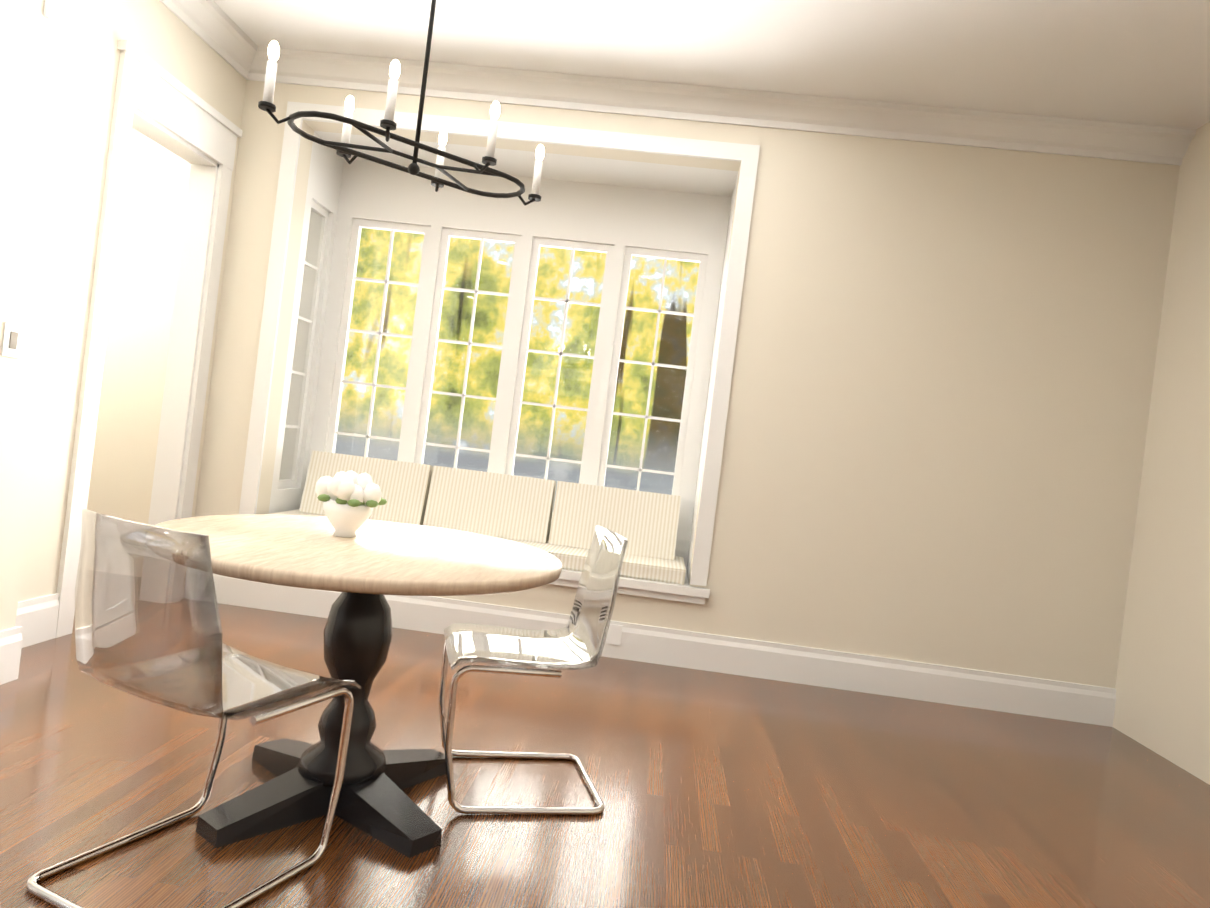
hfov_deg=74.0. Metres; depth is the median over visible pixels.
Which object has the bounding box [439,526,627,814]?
chair
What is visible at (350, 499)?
flower vase
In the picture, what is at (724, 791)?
floor
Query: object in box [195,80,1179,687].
wall
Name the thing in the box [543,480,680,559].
pillow
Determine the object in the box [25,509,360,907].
chair
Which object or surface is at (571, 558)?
bench cushion
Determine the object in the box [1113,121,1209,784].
wall
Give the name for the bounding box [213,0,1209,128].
ceiling
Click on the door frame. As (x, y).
(157, 103)
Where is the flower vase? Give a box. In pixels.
[315,471,386,537]
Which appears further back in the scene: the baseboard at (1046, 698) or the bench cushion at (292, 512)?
the bench cushion at (292, 512)
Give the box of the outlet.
[606,624,622,644]
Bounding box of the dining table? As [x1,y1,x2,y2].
[147,514,562,857]
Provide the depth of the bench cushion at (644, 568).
4.45 m
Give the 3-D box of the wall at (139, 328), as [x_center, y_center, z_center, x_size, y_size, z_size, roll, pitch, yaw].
[-3.631,-0.901,3.936,2.420,3.150,3.060,7,0,4]
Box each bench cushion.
[270,509,326,516]
[497,537,588,571]
[620,554,685,584]
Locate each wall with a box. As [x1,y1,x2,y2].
[0,0,88,630]
[18,0,245,601]
[87,128,190,576]
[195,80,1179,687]
[269,131,737,581]
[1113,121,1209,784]
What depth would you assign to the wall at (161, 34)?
3.53 m
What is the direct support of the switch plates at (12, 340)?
attached to the wall at (40, 59)
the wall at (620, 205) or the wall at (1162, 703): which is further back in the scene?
the wall at (620, 205)
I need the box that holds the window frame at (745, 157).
[239,101,759,604]
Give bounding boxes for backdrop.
[335,228,699,509]
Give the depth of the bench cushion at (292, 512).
4.86 m
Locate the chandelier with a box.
[258,0,544,205]
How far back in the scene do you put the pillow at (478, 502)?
4.91 m
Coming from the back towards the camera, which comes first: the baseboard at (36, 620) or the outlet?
the outlet
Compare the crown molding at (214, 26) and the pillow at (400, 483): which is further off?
the pillow at (400, 483)
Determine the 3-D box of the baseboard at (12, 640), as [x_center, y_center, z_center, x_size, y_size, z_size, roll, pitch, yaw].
[-2.267,0.755,2.608,0.020,0.200,0.910,7,0,4]
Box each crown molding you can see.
[159,0,262,75]
[243,47,1195,165]
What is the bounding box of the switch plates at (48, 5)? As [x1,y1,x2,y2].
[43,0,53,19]
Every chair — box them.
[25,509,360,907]
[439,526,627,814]
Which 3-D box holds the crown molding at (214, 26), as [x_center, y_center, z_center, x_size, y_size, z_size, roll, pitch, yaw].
[-2.049,-2.220,3.767,0.120,0.150,1.450,7,0,4]
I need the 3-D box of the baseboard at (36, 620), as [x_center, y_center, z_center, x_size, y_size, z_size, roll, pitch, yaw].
[-2.486,0.725,3.335,0.020,0.200,0.550,7,0,4]
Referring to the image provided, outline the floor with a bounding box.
[0,573,1209,907]
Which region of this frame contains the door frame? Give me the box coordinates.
[56,40,242,637]
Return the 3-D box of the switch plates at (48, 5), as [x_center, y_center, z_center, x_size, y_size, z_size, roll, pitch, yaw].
[-1.972,-1.574,2.841,0.011,0.066,0.042,7,0,4]
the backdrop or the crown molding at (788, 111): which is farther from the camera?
the backdrop
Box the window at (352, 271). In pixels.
[278,200,707,521]
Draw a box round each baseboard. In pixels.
[0,619,31,684]
[16,593,58,644]
[183,567,1115,726]
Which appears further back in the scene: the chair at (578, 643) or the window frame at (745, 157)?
the window frame at (745, 157)
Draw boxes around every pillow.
[299,450,426,524]
[419,465,550,542]
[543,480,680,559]
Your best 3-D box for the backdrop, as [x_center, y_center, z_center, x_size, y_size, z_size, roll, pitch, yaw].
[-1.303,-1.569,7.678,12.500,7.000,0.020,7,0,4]
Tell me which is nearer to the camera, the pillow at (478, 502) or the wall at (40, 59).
the wall at (40, 59)
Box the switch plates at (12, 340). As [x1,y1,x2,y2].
[1,322,23,357]
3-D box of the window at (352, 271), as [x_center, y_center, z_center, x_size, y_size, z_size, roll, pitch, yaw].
[-0.695,-0.511,4.961,2.470,1.790,0.430,7,0,4]
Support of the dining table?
on the floor

